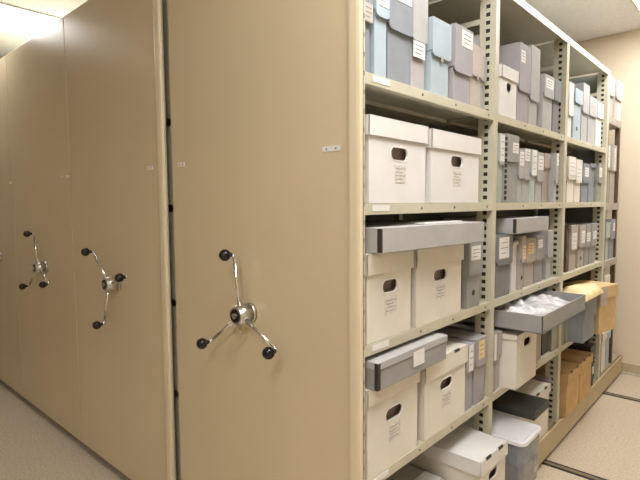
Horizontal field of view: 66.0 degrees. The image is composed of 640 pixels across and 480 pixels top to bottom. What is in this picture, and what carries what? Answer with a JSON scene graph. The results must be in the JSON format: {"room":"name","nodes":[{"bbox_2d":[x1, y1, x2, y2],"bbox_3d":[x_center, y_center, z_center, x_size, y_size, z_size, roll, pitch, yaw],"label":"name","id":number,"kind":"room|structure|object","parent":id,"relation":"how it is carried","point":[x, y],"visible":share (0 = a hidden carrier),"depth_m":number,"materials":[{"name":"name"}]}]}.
{"room":"archive storage room","nodes":[
{"label":"archive storage room","id":0,"kind":"room"},
{"bbox_2d":[0,372,639,479],"bbox_3d":[-1.205,1.259,2.675,8.800,0.100,7.190,3,6,42],"label":"floor","id":1,"kind":"structure","parent":0,"point":[604,443],"depth_m":2.84,"materials":[{"name":"carpet"}]},
{"bbox_2d":[168,0,622,479],"bbox_3d":[0.884,-0.039,2.932,0.986,2.383,3.548,3,6,42],"label":"shelving unit","id":2,"kind":"object","parent":1,"relation":"on","point":[270,100],"visible":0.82,"depth_m":1.72,"materials":[{"name":"beige metal"}]},
{"bbox_2d":[365,0,372,72],"bbox_3d":[0.019,-0.608,1.468,0.313,0.275,0.042,3,6,42],"label":"case","id":3,"kind":"object","parent":2,"relation":"on","point":[368,3],"visible":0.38,"depth_m":1.38,"materials":[{"name":"grey cardboard"}]},
{"bbox_2d":[370,0,389,77],"bbox_3d":[0.065,-0.616,1.506,0.313,0.285,0.065,3,6,42],"label":"case","id":4,"kind":"object","parent":2,"relation":"on","point":[381,8],"visible":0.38,"depth_m":1.40,"materials":[{"name":"cardboard"}]},
{"bbox_2d":[365,250,413,344],"bbox_3d":[0.075,0.156,1.615,0.384,0.262,0.246,3,6,42],"label":"box","id":5,"kind":"object","parent":2,"relation":"on","point":[388,275],"visible":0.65,"depth_m":1.48,"materials":[{"name":"off-white cardboard"}]},
{"bbox_2d":[365,220,483,253],"bbox_3d":[0.242,-0.022,1.720,0.596,0.073,0.401,-4,6,-44],"label":"storage box","id":6,"kind":"object","parent":5,"relation":"on","point":[381,236],"visible":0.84,"depth_m":1.52,"materials":[{"name":"grey cardboard"}]},
{"bbox_2d":[394,220,461,223],"bbox_3d":[0.380,-0.062,1.715,0.118,0.004,0.260,3,6,42],"label":"paper sheet","id":7,"kind":"object","parent":6,"relation":"on","point":[426,221],"visible":1,"depth_m":1.66,"materials":[{"name":"white paper"}]},
{"bbox_2d":[365,372,419,479],"bbox_3d":[0.093,0.554,1.659,0.384,0.272,0.288,3,6,42],"label":"box","id":8,"kind":"object","parent":2,"relation":"on","point":[390,412],"visible":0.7,"depth_m":1.52,"materials":[{"name":"cardboard"}]},
{"bbox_2d":[365,332,447,391],"bbox_3d":[0.169,0.372,1.670,0.361,0.084,0.410,3,6,42],"label":"storage box","id":9,"kind":"object","parent":8,"relation":"on","point":[385,368],"visible":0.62,"depth_m":1.51,"materials":[{"name":"cardboard"}]},
{"bbox_2d":[365,114,428,202],"bbox_3d":[0.103,-0.243,1.617,0.384,0.246,0.321,3,6,42],"label":"box","id":10,"kind":"object","parent":2,"relation":"on","point":[394,149],"visible":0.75,"depth_m":1.47,"materials":[{"name":"cardboard"}]},
{"bbox_2d":[386,0,413,84],"bbox_3d":[0.131,-0.635,1.583,0.313,0.310,0.129,3,6,42],"label":"case","id":11,"kind":"object","parent":2,"relation":"on","point":[399,27],"visible":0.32,"depth_m":1.48,"materials":[{"name":"cardboard"}]},
{"bbox_2d":[385,464,445,479],"bbox_3d":[0.321,1.000,1.930,0.304,0.190,0.135,3,6,42],"label":"box","id":12,"kind":"object","parent":2,"relation":"on","point":[407,472],"visible":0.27,"depth_m":1.91,"materials":[{"name":"grey cardboard"}]},
{"bbox_2d":[414,471,440,479],"bbox_3d":[0.400,0.906,1.859,0.070,0.004,0.105,3,6,42],"label":"paper label","id":13,"kind":"object","parent":12,"relation":"on","point":[425,475],"visible":1,"depth_m":1.88,"materials":[{"name":"white paper"}]},
{"bbox_2d":[410,0,427,89],"bbox_3d":[0.204,-0.637,1.670,0.313,0.300,0.092,3,6,42],"label":"case","id":14,"kind":"object","parent":2,"relation":"on","point":[419,38],"visible":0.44,"depth_m":1.57,"materials":[{"name":"cardboard"}]},
{"bbox_2d":[410,244,463,327],"bbox_3d":[0.281,0.138,1.838,0.384,0.262,0.329,3,6,42],"label":"box","id":15,"kind":"object","parent":2,"relation":"on","point":[436,272],"visible":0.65,"depth_m":1.69,"materials":[{"name":"cardboard"}]},
{"bbox_2d":[424,16,451,97],"bbox_3d":[0.295,-0.615,1.754,0.313,0.243,0.124,3,6,42],"label":"case","id":16,"kind":"object","parent":2,"relation":"on","point":[438,47],"visible":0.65,"depth_m":1.64,"materials":[{"name":"cardboard"}]},
{"bbox_2d":[417,340,467,441],"bbox_3d":[0.318,0.534,1.901,0.384,0.272,0.314,3,6,42],"label":"box","id":17,"kind":"object","parent":2,"relation":"on","point":[441,386],"visible":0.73,"depth_m":1.76,"materials":[{"name":"cardboard"}]},
{"bbox_2d":[425,128,481,202],"bbox_3d":[0.360,-0.264,1.884,0.364,0.244,0.376,3,6,42],"label":"box","id":18,"kind":"object","parent":2,"relation":"on","point":[451,159],"visible":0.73,"depth_m":1.73,"materials":[{"name":"cardboard"}]},
{"bbox_2d":[427,34,479,122],"bbox_3d":[0.606,-0.691,2.123,0.312,0.335,0.022,3,6,42],"label":"case","id":19,"kind":"object","parent":2,"relation":"on","point":[476,39],"visible":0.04,"depth_m":2.06,"materials":[{"name":"grey cardboard"}]},
{"bbox_2d":[407,425,507,479],"bbox_3d":[0.526,0.939,2.011,0.384,0.295,0.235,4,6,44],"label":"box","id":20,"kind":"object","parent":2,"relation":"on","point":[465,453],"visible":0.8,"depth_m":1.91,"materials":[{"name":"cardboard"}]},
{"bbox_2d":[432,327,487,404],"bbox_3d":[0.540,0.520,2.099,0.313,0.268,0.101,3,6,42],"label":"case","id":21,"kind":"object","parent":2,"relation":"on","point":[480,340],"visible":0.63,"depth_m":2.00,"materials":[{"name":"grey cardboard"}]},
{"bbox_2d":[448,22,472,103],"bbox_3d":[0.403,-0.634,1.872,0.313,0.262,0.138,3,6,42],"label":"case","id":22,"kind":"object","parent":2,"relation":"on","point":[460,67],"visible":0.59,"depth_m":1.75,"materials":[{"name":"cardboard"}]},
{"bbox_2d":[447,337,474,411],"bbox_3d":[0.473,0.529,2.026,0.313,0.262,0.069,3,6,42],"label":"case","id":23,"kind":"object","parent":2,"relation":"on","point":[470,364],"visible":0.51,"depth_m":1.93,"materials":[{"name":"cardboard"}]},
{"bbox_2d":[444,323,498,391],"bbox_3d":[0.636,0.515,2.204,0.313,0.262,0.049,3,6,42],"label":"case","id":24,"kind":"object","parent":2,"relation":"on","point":[451,326],"visible":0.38,"depth_m":2.12,"materials":[{"name":"cardboard"}]},
{"bbox_2d":[461,242,482,308],"bbox_3d":[0.490,0.127,2.015,0.313,0.255,0.118,3,6,42],"label":"case","id":25,"kind":"object","parent":2,"relation":"on","point":[472,264],"visible":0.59,"depth_m":1.90,"materials":[{"name":"cardboard"}]},
{"bbox_2d":[469,44,483,107],"bbox_3d":[0.481,-0.623,1.965,0.313,0.225,0.096,3,6,42],"label":"case","id":26,"kind":"object","parent":2,"relation":"on","point":[478,52],"visible":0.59,"depth_m":1.86,"materials":[{"name":"beige cardboard"}]},
{"bbox_2d":[454,323,501,388],"bbox_3d":[0.665,0.515,2.244,0.312,0.255,0.042,3,6,42],"label":"case","id":27,"kind":"object","parent":2,"relation":"on","point":[500,331],"visible":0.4,"depth_m":2.15,"materials":[{"name":"grey cardboard"}]},
{"bbox_2d":[480,56,486,108],"bbox_3d":[0.525,-0.621,2.038,0.312,0.210,0.063,3,6,42],"label":"case","id":28,"kind":"object","parent":2,"relation":"on","point":[484,78],"visible":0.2,"depth_m":1.95,"materials":[{"name":"grey cardboard"}]},
{"bbox_2d":[471,133,504,201],"bbox_3d":[0.656,-0.311,2.190,0.313,0.289,0.051,3,6,42],"label":"case","id":29,"kind":"object","parent":2,"relation":"on","point":[501,137],"visible":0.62,"depth_m":2.08,"materials":[{"name":"cardboard"}]},
{"bbox_2d":[456,321,536,389],"bbox_3d":[0.800,0.514,2.333,0.364,0.243,0.260,3,6,42],"label":"box","id":30,"kind":"object","parent":2,"relation":"on","point":[517,359],"visible":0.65,"depth_m":2.16,"materials":[{"name":"cardboard"}]},
{"bbox_2d":[461,412,540,479],"bbox_3d":[0.792,0.949,2.262,0.366,0.236,0.233,3,6,42],"label":"storage bin","id":31,"kind":"object","parent":2,"relation":"on","point":[521,460],"visible":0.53,"depth_m":2.13,"materials":[{"name":"clear plastic"}]},
{"bbox_2d":[494,234,512,298],"bbox_3d":[0.685,0.104,2.232,0.313,0.268,0.162,3,6,42],"label":"case","id":32,"kind":"object","parent":2,"relation":"on","point":[504,242],"visible":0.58,"depth_m":2.12,"materials":[{"name":"cardboard"}]},
{"bbox_2d":[444,216,548,233],"bbox_3d":[0.860,-0.078,2.390,0.341,0.068,0.430,3,6,42],"label":"storage box","id":33,"kind":"object","parent":32,"relation":"on","point":[504,224],"visible":0.73,"depth_m":2.23,"materials":[{"name":"grey cardboard"}]},
{"bbox_2d":[496,133,518,202],"bbox_3d":[0.727,-0.318,2.258,0.314,0.293,0.141,3,6,42],"label":"case","id":34,"kind":"object","parent":2,"relation":"on","point":[511,141],"visible":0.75,"depth_m":2.15,"materials":[{"name":"cardboard"}]},
{"bbox_2d":[498,64,518,118],"bbox_3d":[0.694,-0.631,2.189,0.304,0.205,0.180,3,6,42],"label":"box","id":35,"kind":"object","parent":2,"relation":"on","point":[508,77],"visible":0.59,"depth_m":2.08,"materials":[{"name":"cardboard"}]},
{"bbox_2d":[497,149,524,202],"bbox_3d":[0.806,-0.299,2.356,0.313,0.240,0.056,3,6,42],"label":"case","id":36,"kind":"object","parent":2,"relation":"on","point":[520,165],"visible":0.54,"depth_m":2.25,"materials":[{"name":"cardboard"}]},
{"bbox_2d":[509,239,518,290],"bbox_3d":[0.782,0.106,2.361,0.312,0.244,0.064,3,6,42],"label":"case","id":37,"kind":"object","parent":2,"relation":"on","point":[512,287],"visible":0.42,"depth_m":2.26,"materials":[{"name":"grey cardboard"}]},
{"bbox_2d":[492,409,536,424],"bbox_3d":[0.895,0.932,2.466,0.300,0.238,0.195,3,6,42],"label":"storage box","id":38,"kind":"object","parent":2,"relation":"on","point":[495,411],"visible":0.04,"depth_m":2.34,"materials":[{"name":"white cardboard"}]},
{"bbox_2d":[492,390,548,420],"bbox_3d":[0.934,0.794,2.418,0.300,0.042,0.200,3,6,42],"label":"storage box","id":39,"kind":"object","parent":38,"relation":"on","point":[519,404],"visible":0.56,"depth_m":2.35,"materials":[{"name":"black cardboard"}]},
{"bbox_2d":[499,41,530,122],"bbox_3d":[0.817,-0.714,2.340,0.313,0.347,0.135,3,6,42],"label":"case","id":40,"kind":"object","parent":2,"relation":"on","point":[517,56],"visible":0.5,"depth_m":2.22,"materials":[{"name":"cardboard"}]},
{"bbox_2d":[498,149,537,202],"bbox_3d":[0.910,-0.312,2.461,0.313,0.249,0.075,3,6,42],"label":"case","id":41,"kind":"object","parent":2,"relation":"on","point":[534,153],"visible":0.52,"depth_m":2.35,"materials":[{"name":"cardboard"}]},
{"bbox_2d":[513,235,525,289],"bbox_3d":[0.833,0.100,2.394,0.313,0.251,0.049,3,6,42],"label":"case","id":42,"kind":"object","parent":2,"relation":"on","point":[521,247],"visible":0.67,"depth_m":2.29,"materials":[{"name":"grey cardboard"}]},
{"bbox_2d":[499,152,543,202],"bbox_3d":[0.987,-0.319,2.566,0.313,0.246,0.089,3,6,42],"label":"case","id":43,"kind":"object","parent":2,"relation":"on","point":[539,178],"visible":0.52,"depth_m":2.46,"materials":[{"name":"cardboard"}]},
{"bbox_2d":[519,148,530,201],"bbox_3d":[0.854,-0.308,2.408,0.313,0.249,0.076,3,6,42],"label":"case","id":44,"kind":"object","parent":2,"relation":"on","point":[527,155],"visible":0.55,"depth_m":2.30,"materials":[{"name":"cardboard"}]},
{"bbox_2d":[513,234,544,283],"bbox_3d":[0.999,0.091,2.595,0.313,0.236,0.124,3,6,42],"label":"case","id":45,"kind":"object","parent":2,"relation":"on","point":[540,239],"visible":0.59,"depth_m":2.49,"materials":[{"name":"cardboard"}]},
{"bbox_2d":[523,237,535,286],"bbox_3d":[0.909,0.100,2.496,0.313,0.234,0.128,3,6,42],"label":"case","id":46,"kind":"object","parent":2,"relation":"on","point":[530,241],"visible":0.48,"depth_m":2.39,"materials":[{"name":"grey cardboard"}]},
{"bbox_2d":[509,379,550,438],"bbox_3d":[1.011,0.902,2.693,0.384,0.262,0.270,3,6,42],"label":"box","id":47,"kind":"object","parent":2,"relation":"on","point":[541,389],"visible":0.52,"depth_m":2.61,"materials":[{"name":"white cardboard"}]},
{"bbox_2d":[527,45,540,125],"bbox_3d":[0.904,-0.731,2.437,0.312,0.366,0.113,3,6,42],"label":"case","id":48,"kind":"object","parent":2,"relation":"on","point":[533,97],"visible":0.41,"depth_m":2.33,"materials":[{"name":"grey cardboard"}]},
{"bbox_2d":[519,230,552,278],"bbox_3d":[1.101,0.071,2.707,0.312,0.257,0.079,3,7,42],"label":"case","id":49,"kind":"object","parent":2,"relation":"on","point":[548,234],"visible":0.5,"depth_m":2.60,"materials":[{"name":"grey cardboard"}]},
{"bbox_2d":[536,334,540,360],"bbox_3d":[1.016,0.485,2.628,0.312,0.255,0.081,3,6,42],"label":"case","id":50,"kind":"object","parent":2,"relation":"on","point":[538,340],"visible":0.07,"depth_m":2.53,"materials":[{"name":"beige cardboard"}]},
{"bbox_2d":[531,375,551,420],"bbox_3d":[1.140,0.890,2.801,0.312,0.270,0.053,3,6,42],"label":"case","id":51,"kind":"object","parent":2,"relation":"on","point":[536,377],"visible":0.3,"depth_m":2.71,"materials":[{"name":"grey cardboard"}]},
{"bbox_2d":[541,332,547,355],"bbox_3d":[1.098,0.471,2.735,0.312,0.267,0.103,3,6,42],"label":"case","id":52,"kind":"object","parent":2,"relation":"on","point":[544,338],"visible":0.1,"depth_m":2.63,"materials":[{"name":"grey cardboard"}]},
{"bbox_2d":[461,290,585,334],"bbox_3d":[0.977,0.323,2.384,0.398,0.076,0.635,3,6,42],"label":"tray","id":53,"kind":"object","parent":52,"relation":"on","point":[536,324],"visible":0.46,"depth_m":2.13,"materials":[{"name":"grey cardboard"}]},
{"bbox_2d":[494,293,569,315],"bbox_3d":[0.977,0.311,2.383,0.382,0.090,0.619,3,6,42],"label":"bubble wrap","id":54,"kind":"object","parent":53,"relation":"in","point":[532,303],"visible":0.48,"depth_m":2.28,"materials":[{"name":"white plastic"}]},
{"bbox_2d":[536,73,554,130],"bbox_3d":[1.043,-0.696,2.592,0.313,0.271,0.144,3,6,42],"label":"case","id":55,"kind":"object","parent":2,"relation":"on","point":[547,83],"visible":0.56,"depth_m":2.46,"materials":[{"name":"cardboard"}]},
{"bbox_2d":[541,153,550,201],"bbox_3d":[1.069,-0.330,2.672,0.312,0.251,0.100,3,6,42],"label":"case","id":56,"kind":"object","parent":2,"relation":"on","point":[547,157],"visible":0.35,"depth_m":2.57,"materials":[{"name":"grey cardboard"}]},
{"bbox_2d":[525,81,573,139],"bbox_3d":[1.292,-0.733,2.865,0.312,0.303,0.083,3,6,42],"label":"case","id":57,"kind":"object","parent":2,"relation":"on","point":[571,85],"visible":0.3,"depth_m":2.76,"materials":[{"name":"grey cardboard"}]},
{"bbox_2d":[548,326,556,351],"bbox_3d":[1.176,0.468,2.798,0.312,0.262,0.092,3,6,42],"label":"case","id":58,"kind":"object","parent":2,"relation":"on","point":[552,334],"visible":0.12,"depth_m":2.69,"materials":[{"name":"beige cardboard"}]},
{"bbox_2d":[548,153,558,201],"bbox_3d":[1.139,-0.335,2.709,0.313,0.256,0.044,3,6,42],"label":"case","id":59,"kind":"object","parent":2,"relation":"on","point":[553,174],"visible":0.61,"depth_m":2.60,"materials":[{"name":"cardboard"}]},
{"bbox_2d":[551,78,561,132],"bbox_3d":[1.133,-0.706,2.691,0.312,0.275,0.106,3,6,42],"label":"case","id":60,"kind":"object","parent":2,"relation":"on","point":[558,84],"visible":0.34,"depth_m":2.58,"materials":[{"name":"grey cardboard"}]},
{"bbox_2d":[536,360,580,417],"bbox_3d":[1.355,0.877,3.032,0.384,0.258,0.265,3,6,42],"label":"box","id":61,"kind":"object","parent":2,"relation":"on","point":[570,371],"visible":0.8,"depth_m":2.88,"materials":[{"name":"beige cardboard"}]},
{"bbox_2d":[548,225,570,272],"bbox_3d":[1.324,0.043,2.951,0.312,0.274,0.050,3,6,42],"label":"case","id":62,"kind":"object","parent":2,"relation":"on","point":[567,227],"visible":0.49,"depth_m":2.85,"materials":[{"name":"grey cardboard"}]},
{"bbox_2d":[561,322,563,344],"bbox_3d":[1.269,0.458,2.893,0.312,0.267,0.055,3,6,42],"label":"case","id":63,"kind":"object","parent":2,"relation":"on","point":[562,331],"visible":0.12,"depth_m":2.80,"materials":[{"name":"beige cardboard"}]},
{"bbox_2d":[564,319,568,343],"bbox_3d":[1.316,0.455,2.934,0.312,0.267,0.056,3,6,42],"label":"case","id":64,"kind":"object","parent":2,"relation":"on","point":[566,323],"visible":0.11,"depth_m":2.83,"materials":[{"name":"beige cardboard"}]},
{"bbox_2d":[541,288,596,343],"bbox_3d":[1.475,0.450,3.007,0.322,0.262,0.249,3,6,42],"label":"case","id":65,"kind":"object","parent":2,"relation":"on","point":[581,325],"visible":0.38,"depth_m":2.86,"materials":[{"name":"grey cardboard"}]},
{"bbox_2d":[563,283,603,301],"bbox_3d":[1.522,0.294,2.888,0.165,0.061,0.395,3,6,42],"label":"wrap","id":66,"kind":"object","parent":65,"relation":"on","point":[591,290],"visible":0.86,"depth_m":2.84,"materials":[{"name":"yellow paper"}]},
{"bbox_2d":[565,156,575,201],"bbox_3d":[1.333,-0.354,2.933,0.313,0.258,0.134,3,6,42],"label":"case","id":67,"kind":"object","parent":2,"relation":"on","point":[571,161],"visible":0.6,"depth_m":2.82,"materials":[{"name":"cardboard"}]},
{"bbox_2d":[568,225,577,270],"bbox_3d":[1.393,0.040,3.026,0.313,0.268,0.130,3,6,42],"label":"case","id":68,"kind":"object","parent":2,"relation":"on","point":[573,233],"visible":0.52,"depth_m":2.91,"materials":[{"name":"cardboard"}]},
{"bbox_2d":[561,348,592,403],"bbox_3d":[1.538,0.859,3.233,0.384,0.262,0.270,3,6,42],"label":"box","id":69,"kind":"object","parent":2,"relation":"on","point":[585,358],"visible":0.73,"depth_m":3.12,"materials":[{"name":"beige cardboard"}]},
{"bbox_2d":[571,88,582,139],"bbox_3d":[1.379,-0.730,2.948,0.312,0.282,0.150,3,6,42],"label":"case","id":70,"kind":"object","parent":2,"relation":"on","point":[578,94],"visible":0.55,"depth_m":2.84,"materials":[{"name":"cardboard"}]},
{"bbox_2d":[573,159,582,201],"bbox_3d":[1.427,-0.359,3.037,0.313,0.250,0.124,3,6,42],"label":"case","id":71,"kind":"object","parent":2,"relation":"on","point":[579,163],"visible":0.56,"depth_m":2.92,"materials":[{"name":"cardboard"}]},
{"bbox_2d":[565,224,590,265],"bbox_3d":[1.599,0.025,3.252,0.313,0.263,0.104,3,6,42],"label":"case","id":72,"kind":"object","parent":2,"relation":"on","point":[588,226],"visible":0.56,"depth_m":3.14,"materials":[{"name":"cardboard"}]},
{"bbox_2d":[575,225,585,267],"bbox_3d":[1.511,0.033,3.156,0.313,0.262,0.131,3,6,42],"label":"case","id":73,"kind":"object","parent":2,"relation":"on","point":[581,228],"visible":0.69,"depth_m":3.03,"materials":[{"name":"cardboard"}]},
{"bbox_2d":[565,222,597,263],"bbox_3d":[1.694,0.016,3.356,0.313,0.265,0.149,3,6,42],"label":"case","id":74,"kind":"object","parent":2,"relation":"on","point":[594,226],"visible":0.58,"depth_m":3.24,"materials":[{"name":"cardboard"}]},
{"bbox_2d":[567,342,595,385],"bbox_3d":[1.699,0.836,3.383,0.313,0.285,0.128,3,6,42],"label":"case","id":75,"kind":"object","parent":2,"relation":"on","point":[586,346],"visible":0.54,"depth_m":3.29,"materials":[{"name":"paper"}]},
{"bbox_2d":[574,83,589,141],"bbox_3d":[1.493,-0.772,3.084,0.312,0.344,0.130,3,6,42],"label":"case","id":76,"kind":"object","parent":2,"relation":"on","point":[584,87],"visible":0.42,"depth_m":2.97,"materials":[{"name":"grey cardboard"}]},
{"bbox_2d":[579,163,589,201],"bbox_3d":[1.534,-0.361,3.155,0.313,0.236,0.145,3,6,42],"label":"case","id":77,"kind":"object","parent":2,"relation":"on","point":[586,167],"visible":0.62,"depth_m":3.04,"materials":[{"name":"cardboard"}]},
{"bbox_2d":[564,280,617,333],"bbox_3d":[1.738,0.423,3.168,0.240,0.290,0.225,-3,5,-36],"label":"box","id":78,"kind":"object","parent":2,"relation":"on","point":[604,319],"visible":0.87,"depth_m":3.08,"materials":[{"name":"beige cardboard"}]},
{"bbox_2d":[586,163,595,201],"bbox_3d":[1.673,-0.385,3.334,0.312,0.255,0.135,3,6,42],"label":"case","id":79,"kind":"object","parent":2,"relation":"on","point":[590,189],"visible":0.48,"depth_m":3.23,"materials":[{"name":"grey cardboard"}]},
{"bbox_2d":[586,95,596,143],"bbox_3d":[1.605,-0.755,3.207,0.313,0.292,0.165,3,6,42],"label":"case","id":80,"kind":"object","parent":2,"relation":"on","point":[592,115],"visible":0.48,"depth_m":3.10,"materials":[{"name":"cardboard"}]},
{"bbox_2d":[593,164,602,201],"bbox_3d":[1.768,-0.389,3.411,0.313,0.252,0.103,3,6,42],"label":"case","id":81,"kind":"object","parent":2,"relation":"on","point":[598,171],"visible":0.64,"depth_m":3.29,"materials":[{"name":"cardboard"}]},
{"bbox_2d":[594,101,603,146],"bbox_3d":[1.725,-0.762,3.341,0.312,0.284,0.141,3,6,42],"label":"case","id":82,"kind":"object","parent":2,"relation":"on","point":[600,107],"visible":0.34,"depth_m":3.23,"materials":[{"name":"white cardboard"}]},
{"bbox_2d":[601,331,607,371],"bbox_3d":[1.974,0.809,3.693,0.282,0.290,0.138,3,6,42],"label":"case","id":83,"kind":"object","parent":2,"relation":"on","point":[604,334],"visible":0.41,"depth_m":3.60,"materials":[{"name":"beige cardboard"}]},
{"bbox_2d":[605,330,610,367],"bbox_3d":[2.061,0.811,3.789,0.282,0.270,0.098,3,6,42],"label":"case","id":84,"kind":"object","parent":2,"relation":"on","point":[609,331],"visible":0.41,"depth_m":3.69,"materials":[{"name":"grey cardboard"}]},
{"bbox_2d":[600,116,621,373],"bbox_3d":[2.000,0.037,3.706,0.332,1.827,0.386,3,6,42],"label":"rack","id":85,"kind":"object","parent":2,"relation":"on","point":[615,124],"visible":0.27,"depth_m":3.67,"materials":[{"name":"beige metal"}]},
{"bbox_2d":[604,274,609,282],"bbox_3d":[1.978,0.397,3.670,0.282,0.290,0.158,3,6,42],"label":"case","id":86,"kind":"object","parent":85,"relation":"on","point":[606,276],"visible":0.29,"depth_m":3.58,"materials":[{"name":"grey cardboard"}]},
{"bbox_2d":[605,222,610,259],"bbox_3d":[1.955,0.004,3.619,0.282,0.270,0.118,3,6,42],"label":"case","id":87,"kind":"object","parent":85,"relation":"on","point":[608,224],"visible":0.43,"depth_m":3.53,"materials":[{"name":"grey cardboard"}]},
{"bbox_2d":[607,143,611,202],"bbox_3d":[1.948,-0.480,3.593,0.283,0.420,0.128,3,6,42],"label":"case","id":88,"kind":"object","parent":85,"relation":"on","point":[610,144],"visible":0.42,"depth_m":3.52,"materials":[{"name":"cardboard"}]},
{"bbox_2d":[604,257,616,267],"bbox_3d":[2.001,0.158,3.715,0.332,0.050,0.386,3,6,42],"label":"shelf","id":89,"kind":"object","parent":85,"relation":"attached to","point":[611,262],"depth_m":3.61,"materials":[{"name":"beige metal"}]},
{"bbox_2d":[606,219,615,258],"bbox_3d":[2.053,-0.014,3.724,0.283,0.290,0.148,3,6,42],"label":"case","id":90,"kind":"object","parent":85,"relation":"on","point":[613,221],"visible":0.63,"depth_m":3.62,"materials":[{"name":"cardboard"}]},
{"bbox_2d":[609,76,614,116],"bbox_3d":[1.931,-1.002,3.526,0.282,0.270,0.128,3,6,42],"label":"case","id":91,"kind":"object","parent":85,"relation":"on","point":[612,80],"visible":0.2,"depth_m":3.44,"materials":[{"name":"grey cardboard"}]},
{"bbox_2d":[608,144,616,202],"bbox_3d":[2.049,-0.489,3.704,0.283,0.420,0.148,3,6,42],"label":"case","id":92,"kind":"object","parent":85,"relation":"on","point":[614,147],"visible":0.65,"depth_m":3.60,"materials":[{"name":"cardboard"}]},
{"bbox_2d":[606,203,618,209],"bbox_3d":[1.998,-0.251,3.685,0.332,0.050,0.386,3,6,42],"label":"shelf","id":93,"kind":"object","parent":85,"relation":"attached to","point":[609,206],"depth_m":3.57,"materials":[{"name":"beige metal"}]},
{"bbox_2d":[609,116,621,129],"bbox_3d":[1.994,-0.849,3.641,0.332,0.050,0.386,3,6,42],"label":"shelf","id":94,"kind":"object","parent":85,"relation":"attached to","point":[615,124],"depth_m":3.55,"materials":[{"name":"beige metal"}]},
{"bbox_2d":[612,79,619,118],"bbox_3d":[2.019,-1.008,3.608,0.282,0.270,0.088,3,6,42],"label":"case","id":95,"kind":"object","parent":85,"relation":"on","point":[617,82],"visible":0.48,"depth_m":3.50,"materials":[{"name":"grey cardboard"}]},
{"bbox_2d":[617,82,623,120],"bbox_3d":[2.091,-1.014,3.687,0.282,0.270,0.113,3,6,42],"label":"case","id":96,"kind":"object","parent":85,"relation":"on","point":[620,100],"visible":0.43,"depth_m":3.59,"materials":[{"name":"grey cardboard"}]},
{"bbox_2d":[541,459,606,479],"bbox_3d":[0.229,1.134,3.540,7.750,0.003,0.060,3,6,42],"label":"rail","id":97,"kind":"object","parent":1,"relation":"on","point":[545,462],"visible":0.02,"depth_m":2.56,"materials":[{"name":"metal"}]},
{"bbox_2d":[602,391,639,401],"bbox_3d":[1.100,1.058,4.496,7.750,0.003,0.060,3,6,42],"label":"rail","id":98,"kind":"object","parent":1,"relation":"on","point":[604,392],"visible":0.02,"depth_m":3.53,"materials":[{"name":"metal"}]},
{"bbox_2d":[0,55,23,396],"bbox_3d":[-1.361,-0.172,4.941,0.982,2.381,3.508,3,6,42],"label":"shelving unit","id":99,"kind":"object","parent":98,"relation":"on","point":[11,374],"visible":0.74,"depth_m":3.51,"materials":[{"name":"beige metal"}]},
{"bbox_2d":[6,17,81,441],"bbox_3d":[-0.628,-0.128,4.276,0.982,2.381,3.508,3,6,42],"label":"shelving unit","id":100,"kind":"object","parent":98,"relation":"on","point":[36,69],"visible":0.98,"depth_m":2.99,"materials":[{"name":"beige metal"}]},
{"bbox_2d":[64,0,180,479],"bbox_3d":[0.105,-0.085,3.611,0.984,2.381,3.508,3,6,42],"label":"shelving unit","id":101,"kind":"object","parent":98,"relation":"on","point":[117,51],"visible":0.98,"depth_m":2.32,"materials":[{"name":"beige metal"}]},
{"bbox_2d":[0,0,639,58],"bbox_3d":[-1.224,-1.560,2.468,8.800,0.100,7.190,3,6,42],"label":"ceiling","id":102,"kind":"structure","parent":0,"point":[580,20],"depth_m":3.51,"materials":[{"name":"white paint"}]},
{"bbox_2d":[0,2,60,36],"bbox_3d":[-2.108,-1.583,3.631,0.570,0.012,1.240,3,6,42],"label":"recessed light","id":103,"kind":"object","parent":102,"relation":"in","point":[13,19],"visible":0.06,"depth_m":3.54,"materials":[{"name":"white"}]},
{"bbox_2d":[629,0,639,14],"bbox_3d":[2.113,-1.554,2.849,0.650,0.012,1.280,3,6,42],"label":"recessed light","id":104,"kind":"object","parent":102,"relation":"in","point":[636,3],"visible":1,"depth_m":3.32,"materials":[{"name":"white"}]},
{"bbox_2d":[634,0,639,8],"bbox_3d":[2.113,-1.556,2.848,0.610,0.007,1.240,3,6,42],"label":"diffuser","id":105,"kind":"object","parent":104,"relation":"attached to","point":[636,2],"depth_m":3.32,"materials":[{"name":"white plastic"}]},
{"bbox_2d":[569,29,639,364],"bbox_3d":[1.169,-0.359,5.187,8.800,2.727,0.100,3,6,42],"label":"wall","id":106,"kind":"structure","parent":0,"point":[619,53],"depth_m":3.95,"materials":[{"name":"beige paint"}]},
{"bbox_2d":[621,362,639,374],"bbox_3d":[3.324,1.092,3.263,2.900,0.085,0.012,3,6,42],"label":"baseboard","id":107,"kind":"structure","parent":106,"relation":"attached to","point":[626,367],"depth_m":3.99,"materials":[{"name":"beige wood"}]},
{"bbox_2d":[621,371,639,376],"bbox_3d":[3.422,1.137,3.151,2.600,0.012,0.021,3,6,42],"label":"trim","id":108,"kind":"structure","parent":106,"relation":"attached to","point":[622,371],"depth_m":3.97,"materials":[{"name":"paint"}]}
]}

